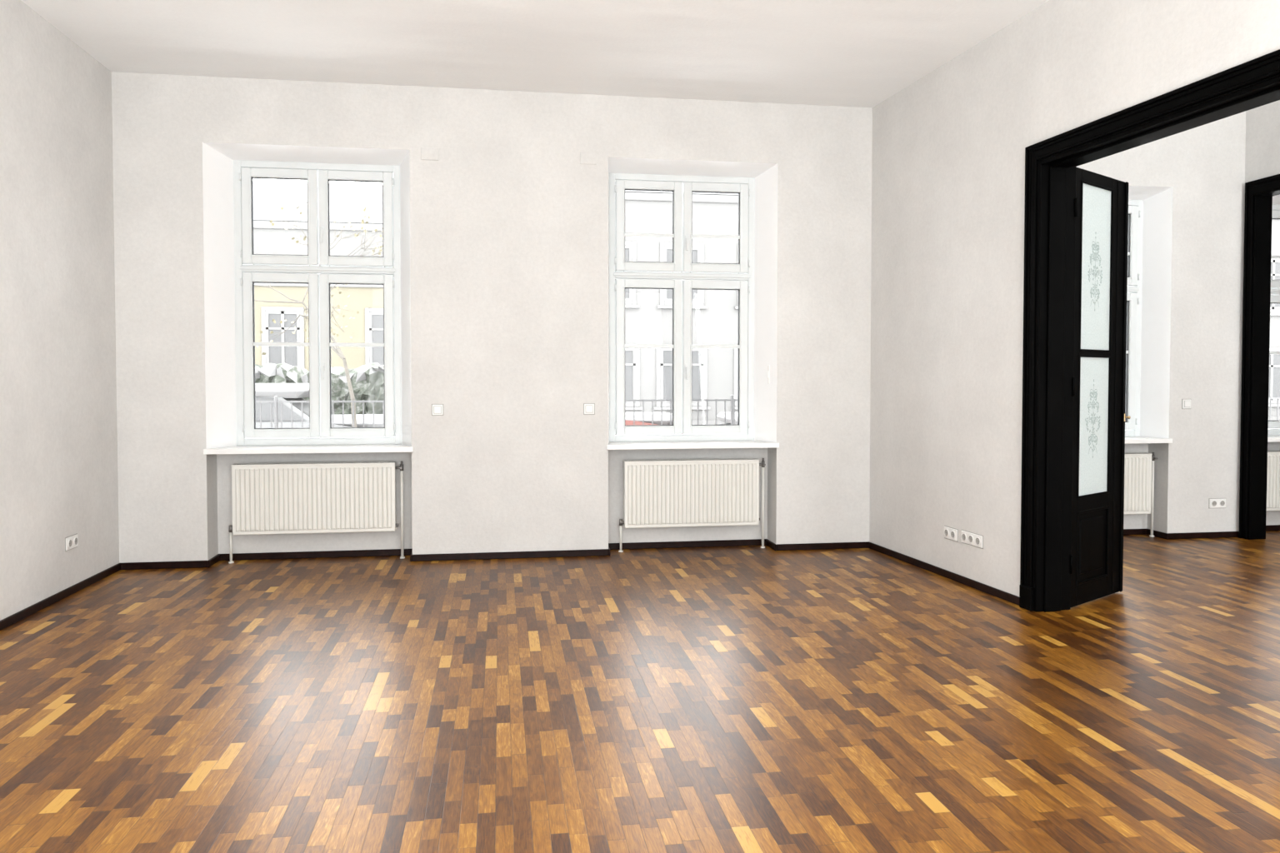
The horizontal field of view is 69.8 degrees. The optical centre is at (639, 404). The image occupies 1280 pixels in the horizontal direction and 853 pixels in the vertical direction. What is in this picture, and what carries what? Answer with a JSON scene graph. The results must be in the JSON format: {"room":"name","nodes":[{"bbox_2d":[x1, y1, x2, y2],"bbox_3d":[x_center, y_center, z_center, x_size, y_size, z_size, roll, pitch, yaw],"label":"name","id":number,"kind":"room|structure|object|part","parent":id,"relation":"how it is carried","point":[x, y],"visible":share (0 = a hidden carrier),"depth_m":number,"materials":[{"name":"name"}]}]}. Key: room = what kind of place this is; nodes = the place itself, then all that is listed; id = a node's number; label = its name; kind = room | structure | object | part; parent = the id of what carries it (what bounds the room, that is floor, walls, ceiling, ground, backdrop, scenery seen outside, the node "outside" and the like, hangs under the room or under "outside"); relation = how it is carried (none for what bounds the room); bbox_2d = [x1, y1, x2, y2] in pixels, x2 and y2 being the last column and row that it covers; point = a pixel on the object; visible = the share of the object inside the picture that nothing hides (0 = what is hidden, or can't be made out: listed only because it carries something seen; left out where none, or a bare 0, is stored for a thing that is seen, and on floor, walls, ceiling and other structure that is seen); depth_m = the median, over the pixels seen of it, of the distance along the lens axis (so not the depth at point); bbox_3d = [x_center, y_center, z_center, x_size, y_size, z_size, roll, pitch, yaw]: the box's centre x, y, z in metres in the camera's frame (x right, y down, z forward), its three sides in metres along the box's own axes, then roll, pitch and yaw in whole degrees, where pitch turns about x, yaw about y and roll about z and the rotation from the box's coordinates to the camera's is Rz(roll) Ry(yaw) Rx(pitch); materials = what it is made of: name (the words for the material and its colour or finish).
{"room":"empty living room","nodes":[
{"label":"empty living room","id":0,"kind":"room"},
{"bbox_2d":[0,0,119,620],"bbox_3d":[-3.444,-0.913,2.234,0.200,4.700,9.908,0,2,-9],"label":"wall","id":1,"kind":"structure","parent":0,"point":[58,429],"depth_m":6.17,"materials":[{"name":"white paint"}]},
{"bbox_2d":[0,563,120,630],"bbox_3d":[-3.336,1.408,2.307,0.016,0.056,9.892,0,2,-9],"label":"baseboard","id":2,"kind":"structure","parent":1,"relation":"attached to","point":[36,607],"depth_m":6.15,"materials":[{"name":"brown wood"}]},
{"bbox_2d":[65,533,78,551],"bbox_3d":[-3.966,0.961,6.402,0.016,0.096,0.182,0,2,-9],"label":"wall socket","id":3,"kind":"object","parent":1,"relation":"attached to","point":[71,542],"visible":1,"depth_m":6.38,"materials":[{"name":"white plastic"}]},
{"bbox_2d":[20,0,1049,107],"bbox_3d":[2.833,-2.960,3.347,12.962,0.970,10.720,0,2,-9],"label":"ceiling","id":4,"kind":"structure","parent":0,"point":[859,53],"depth_m":6.44,"materials":[{"name":"paint"}]},
{"bbox_2d":[0,530,1279,852],"bbox_3d":[2.833,1.463,3.471,12.962,0.120,10.720,0,2,-9],"label":"floor","id":5,"kind":"structure","parent":0,"point":[741,699],"depth_m":4.14,"materials":[{"name":"brown wood"}]},
{"bbox_2d":[111,71,1279,563],"bbox_3d":[1.968,-0.985,8.385,12.762,5.100,0.612,0,2,-9],"label":"wall","id":6,"kind":"structure","parent":0,"point":[505,235],"depth_m":7.66,"materials":[{"name":"white paint"}]},
{"bbox_2d":[203,160,413,454],"bbox_3d":[-2.686,-0.815,7.537,1.613,2.398,0.407,0,2,-9],"label":"window","id":7,"kind":"structure","parent":6,"relation":"in","point":[267,268],"depth_m":7.64,"materials":[{"name":"white paint"}]},
{"bbox_3d":[-2.990,-1.559,7.605,0.611,0.789,0.080,0,2,-9],"label":"sash","id":8,"kind":"part","parent":7,"relation":"part of","materials":[{"name":"white paint"}]},
{"bbox_3d":[-2.990,-0.408,7.637,0.611,1.369,0.080,0,2,-9],"label":"sash","id":9,"kind":"part","parent":7,"relation":"part of","materials":[{"name":"white paint"}]},
{"bbox_3d":[-2.645,-1.414,7.611,0.028,0.140,0.044,0,2,-9],"label":"handle","id":10,"kind":"part","parent":7,"relation":"part of","materials":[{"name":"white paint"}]},
{"bbox_3d":[-2.645,-0.279,7.643,0.028,0.140,0.044,0,2,-9],"label":"handle","id":11,"kind":"part","parent":7,"relation":"part of","materials":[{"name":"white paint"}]},
{"bbox_3d":[-2.376,-1.562,7.699,0.611,0.789,0.080,0,2,-9],"label":"sash","id":12,"kind":"part","parent":7,"relation":"part of","materials":[{"name":"white paint"}]},
{"bbox_3d":[-2.376,-0.411,7.731,0.611,1.369,0.080,0,2,-9],"label":"sash","id":13,"kind":"part","parent":7,"relation":"part of","materials":[{"name":"white paint"}]},
{"bbox_2d":[228,460,404,564],"bbox_3d":[-2.666,0.880,7.597,1.402,0.814,0.189,0,2,-9],"label":"radiator","id":14,"kind":"object","parent":6,"relation":"attached to","point":[306,497],"visible":1,"depth_m":7.50,"materials":[{"name":"white metal"}]},
{"bbox_2d":[231,461,396,533],"bbox_3d":[-2.672,0.757,7.556,1.282,0.553,0.106,0,2,-9],"label":"grille","id":15,"kind":"object","parent":14,"relation":"attached to","point":[306,497],"depth_m":7.50,"materials":[{"name":"white metal"}]},
{"bbox_3d":[-2.672,0.771,7.552,1.278,0.565,0.109,0,2,-9],"label":"heating panel","id":16,"kind":"part","parent":14,"relation":"part of","materials":[{"name":"white metal"}]},
{"bbox_2d":[420,147,439,160],"bbox_3d":[-1.713,-2.046,7.478,0.140,0.100,0.014,0,2,-9],"label":"junction cover","id":17,"kind":"object","parent":6,"relation":"attached to","point":[427,153],"visible":1,"depth_m":7.47,"materials":[{"name":"white paint"}]},
{"bbox_2d":[431,404,443,415],"bbox_3d":[-1.665,0.042,7.540,0.096,0.096,0.018,0,2,-9],"label":"light switch","id":18,"kind":"object","parent":6,"relation":"attached to","point":[437,409],"visible":1,"depth_m":7.53,"materials":[{"name":"white plastic"}]},
{"bbox_2d":[583,403,594,414],"bbox_3d":[-0.429,0.036,7.729,0.096,0.096,0.018,0,2,-9],"label":"light switch","id":19,"kind":"object","parent":6,"relation":"attached to","point":[588,408],"visible":1,"depth_m":7.72,"materials":[{"name":"white plastic"}]},
{"bbox_2d":[618,458,765,552],"bbox_3d":[0.457,0.874,8.075,1.317,0.799,0.189,0,2,-9],"label":"radiator","id":20,"kind":"object","parent":6,"relation":"attached to","point":[687,492],"visible":1,"depth_m":7.98,"materials":[{"name":"white metal"}]},
{"bbox_3d":[0.452,0.777,8.031,1.193,0.573,0.109,0,2,-9],"label":"heating panel","id":21,"kind":"part","parent":20,"relation":"part of","materials":[{"name":"white metal"}]},
{"bbox_2d":[623,458,759,525],"bbox_3d":[0.451,0.763,8.035,1.197,0.561,0.106,0,2,-9],"label":"grille","id":22,"kind":"object","parent":20,"relation":"attached to","point":[687,492],"depth_m":7.98,"materials":[{"name":"white metal"}]},
{"bbox_2d":[606,173,779,449],"bbox_3d":[0.435,-0.829,8.015,1.502,2.398,0.407,0,2,-9],"label":"window","id":23,"kind":"structure","parent":6,"relation":"in","point":[740,277],"depth_m":8.11,"materials":[{"name":"white paint"}]},
{"bbox_3d":[0.072,-1.572,8.074,0.604,0.789,0.080,0,2,-9],"label":"sash","id":24,"kind":"part","parent":23,"relation":"part of","materials":[{"name":"white paint"}]},
{"bbox_3d":[0.072,-0.422,8.106,0.604,1.369,0.080,0,2,-9],"label":"sash","id":25,"kind":"part","parent":23,"relation":"part of","materials":[{"name":"white paint"}]},
{"bbox_3d":[0.414,-1.427,8.079,0.028,0.140,0.044,0,2,-9],"label":"handle","id":26,"kind":"part","parent":23,"relation":"part of","materials":[{"name":"white paint"}]},
{"bbox_3d":[0.414,-0.292,8.111,0.028,0.140,0.044,0,2,-9],"label":"handle","id":27,"kind":"part","parent":23,"relation":"part of","materials":[{"name":"white paint"}]},
{"bbox_3d":[0.679,-0.424,8.199,0.604,1.369,0.080,0,2,-9],"label":"sash","id":28,"kind":"part","parent":23,"relation":"part of","materials":[{"name":"white paint"}]},
{"bbox_3d":[0.679,-1.575,8.167,0.604,0.789,0.080,0,2,-9],"label":"sash","id":29,"kind":"part","parent":23,"relation":"part of","materials":[{"name":"white paint"}]},
{"bbox_2d":[120,525,1279,569],"bbox_3d":[2.094,1.240,8.286,12.562,0.056,0.288,0,2,-9],"label":"baseboard","id":30,"kind":"structure","parent":6,"relation":"attached to","point":[355,553],"depth_m":7.74,"materials":[{"name":"brown wood"}]},
{"bbox_2d":[1124,452,1157,537],"bbox_3d":[4.215,0.855,8.650,1.364,0.804,0.189,0,2,-9],"label":"radiator","id":31,"kind":"object","parent":6,"relation":"attached to","point":[1138,467],"visible":0.31,"depth_m":8.63,"materials":[{"name":"white metal"}]},
{"bbox_3d":[4.209,0.752,8.606,1.240,0.565,0.109,0,2,-9],"label":"heating panel","id":32,"kind":"part","parent":31,"relation":"part of","materials":[{"name":"white metal"}]},
{"bbox_2d":[1125,452,1152,497],"bbox_3d":[4.208,0.738,8.610,1.244,0.553,0.106,0,2,-9],"label":"grille","id":33,"kind":"object","parent":31,"relation":"attached to","point":[1137,466],"depth_m":8.63,"materials":[{"name":"white metal"}]},
{"bbox_2d":[1125,200,1172,443],"bbox_3d":[4.165,-0.802,8.587,1.544,2.313,0.407,0,2,-9],"label":"window","id":34,"kind":"structure","parent":6,"relation":"in","point":[1135,207],"depth_m":8.79,"materials":[{"name":"white paint"}]},
{"bbox_3d":[4.478,-0.414,8.781,0.604,1.317,0.080,0,2,-9],"label":"sash","id":35,"kind":"part","parent":34,"relation":"part of","materials":[{"name":"white paint"}]},
{"bbox_3d":[4.478,-1.521,8.750,0.604,0.758,0.080,0,2,-9],"label":"sash","id":36,"kind":"part","parent":34,"relation":"part of","materials":[{"name":"white paint"}]},
{"bbox_2d":[1181,399,1191,409],"bbox_3d":[5.119,-0.007,8.578,0.096,0.096,0.018,0,2,-9],"label":"light switch","id":37,"kind":"object","parent":6,"relation":"attached to","point":[1186,403],"visible":1,"depth_m":8.57,"materials":[{"name":"white plastic"}]},
{"bbox_2d":[1208,498,1225,508],"bbox_3d":[5.457,0.931,8.657,0.182,0.096,0.016,0,2,-9],"label":"wall socket","id":38,"kind":"object","parent":6,"relation":"attached to","point":[1212,502],"visible":1,"depth_m":8.65,"materials":[{"name":"white plastic"}]},
{"bbox_2d":[1266,450,1279,511],"bbox_3d":[6.538,0.845,9.006,1.344,0.804,0.189,0,2,-9],"label":"radiator","id":39,"kind":"object","parent":6,"relation":"attached to","point":[1273,457],"visible":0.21,"depth_m":8.85,"materials":[{"name":"white metal"}]},
{"bbox_2d":[1267,450,1279,453],"bbox_3d":[6.531,0.728,8.966,1.224,0.553,0.106,0,2,-9],"label":"grille","id":40,"kind":"object","parent":39,"relation":"attached to","point":[1268,452],"depth_m":8.85,"materials":[{"name":"white metal"}]},
{"bbox_2d":[1267,204,1279,441],"bbox_3d":[6.527,-0.812,8.949,1.524,2.313,0.407,0,2,-9],"label":"window","id":41,"kind":"structure","parent":6,"relation":"in","point":[1273,433],"depth_m":9.01,"materials":[{"name":"white paint"}]},
{"bbox_3d":[6.206,-0.422,9.046,0.589,1.317,0.080,0,2,-9],"label":"sash","id":42,"kind":"part","parent":41,"relation":"part of","materials":[{"name":"white paint"}]},
{"bbox_3d":[6.206,-1.529,9.015,0.589,0.758,0.080,0,2,-9],"label":"sash","id":43,"kind":"part","parent":41,"relation":"part of","materials":[{"name":"white paint"}]},
{"bbox_2d":[869,0,1279,596],"bbox_3d":[3.270,-0.943,3.305,0.231,4.700,9.930,0,2,-13],"label":"wall","id":44,"kind":"structure","parent":0,"point":[948,153],"depth_m":6.51,"materials":[{"name":"white paint"}]},
{"bbox_2d":[868,542,1019,605],"bbox_3d":[3.275,1.379,3.347,0.262,0.056,9.884,0,2,-13],"label":"baseboard","id":45,"kind":"structure","parent":44,"relation":"attached to","point":[998,593],"depth_m":6.87,"materials":[{"name":"brown wood"}]},
{"bbox_2d":[944,525,958,542],"bbox_3d":[2.327,0.967,6.872,0.017,0.096,0.182,0,2,-13],"label":"wall socket","id":46,"kind":"object","parent":44,"relation":"attached to","point":[950,533],"visible":1,"depth_m":6.86,"materials":[{"name":"white plastic"}]},
{"bbox_2d":[960,530,983,549],"bbox_3d":[2.393,0.965,6.590,0.017,0.096,0.270,0,2,-13],"label":"wall socket","id":47,"kind":"object","parent":44,"relation":"attached to","point":[976,540],"visible":1,"depth_m":6.58,"materials":[{"name":"white plastic"}]},
{"bbox_2d":[1070,167,1130,607],"bbox_3d":[3.083,-0.109,6.145,0.760,2.850,0.095,-1,2,-39],"label":"door","id":48,"kind":"structure","parent":44,"relation":"in","point":[1101,207],"depth_m":6.16,"materials":[{"name":"black paint"}]},
{"bbox_3d":[3.025,0.140,6.127,0.448,0.926,0.006,-1,2,-39],"label":"glass pane","id":49,"kind":"part","parent":48,"relation":"part of","materials":[{"name":"white glass"}]},
{"bbox_3d":[3.025,-0.905,6.098,0.448,1.091,0.006,-1,2,-39],"label":"glass pane","id":50,"kind":"part","parent":48,"relation":"part of","materials":[{"name":"white glass"}]},
{"bbox_3d":[3.381,0.089,6.359,0.024,0.055,0.039,-1,2,-39],"label":"handle","id":51,"kind":"part","parent":48,"relation":"part of","materials":[{"name":"gold metal"}]},
{"bbox_2d":[1019,49,1279,612],"bbox_3d":[2.873,-0.142,5.026,0.302,3.003,2.053,0,2,-13],"label":"trim","id":52,"kind":"structure","parent":44,"relation":"attached to","point":[1051,164],"depth_m":5.87,"materials":[{"name":"black paint"}]},
{"bbox_2d":[1238,100,1279,526],"bbox_3d":[6.507,-0.956,3.758,0.150,4.700,9.908,0,2,-9],"label":"wall","id":53,"kind":"structure","parent":0,"point":[1262,122],"depth_m":8.42,"materials":[{"name":"white paint"}]},
{"bbox_2d":[1238,174,1279,539],"bbox_3d":[5.903,-0.384,7.718,0.220,3.335,1.855,0,2,-9],"label":"trim","id":54,"kind":"structure","parent":53,"relation":"attached to","point":[1259,193],"depth_m":8.54,"materials":[{"name":"black paint"}]},
{"label":"outside","id":55,"kind":"structure","parent":0,"visible":0},
{"bbox_3d":[3.955,0.673,40.258,100.000,0.300,61.679,0,2,-9],"label":"ground","id":56,"kind":"structure","parent":55,"visible":0},
{"bbox_2d":[254,202,383,427],"bbox_3d":[-5.809,-1.144,15.931,3.203,4.704,3.402,0,2,-9],"label":"tree","id":57,"kind":"object","parent":56,"relation":"on","point":[337,349],"visible":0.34,"depth_m":15.70,"materials":[{"name":"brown plant"}]},
{"bbox_2d":[255,383,385,437],"bbox_3d":[-6.318,0.426,15.439,4.260,1.576,1.740,0,2,-9],"label":"car","id":58,"kind":"object","parent":56,"relation":"on","point":[264,392],"visible":0.09,"depth_m":14.81,"materials":[{"name":"paint"}]},
{"bbox_2d":[253,181,394,370],"bbox_3d":[-12.084,-3.174,29.939,17.400,7.970,9.200,0,2,-9],"label":"building","id":59,"kind":"structure","parent":56,"relation":"on","point":[347,202],"depth_m":25.96,"materials":[{"name":"paint"}]},
{"bbox_2d":[255,362,394,414],"bbox_3d":[-7.027,0.172,18.159,11.712,2.077,1.297,0,2,-9],"label":"hedge","id":60,"kind":"object","parent":56,"relation":"on","point":[367,381],"visible":0.12,"depth_m":17.82,"materials":[{"name":"green plant"}]},
{"bbox_2d":[625,411,682,434],"bbox_3d":[-1.436,0.394,16.591,4.260,1.576,1.740,0,2,-9],"label":"car","id":61,"kind":"object","parent":56,"relation":"on","point":[629,416],"visible":0.07,"depth_m":16.07,"materials":[{"name":"red paint"}]},
{"bbox_2d":[716,411,739,434],"bbox_3d":[3.655,0.378,17.169,4.260,1.576,1.740,0,2,-9],"label":"car","id":62,"kind":"object","parent":56,"relation":"on","point":[720,417],"visible":0.02,"depth_m":17.06,"materials":[{"name":"paint"}]},
{"bbox_2d":[255,395,1279,428],"bbox_3d":[1.304,0.572,12.973,20.540,1.430,0.050,0,2,-9],"label":"metal fence","id":63,"kind":"object","parent":56,"relation":"on","point":[732,400],"visible":0.08,"depth_m":12.23,"materials":[{"name":"grey metal"}]},
{"bbox_2d":[615,190,1279,424],"bbox_3d":[12.238,-3.272,31.640,30.400,8.070,9.200,0,2,-9],"label":"building","id":64,"kind":"structure","parent":56,"relation":"on","point":[648,312],"depth_m":25.41,"materials":[{"name":"paint"}]}
]}

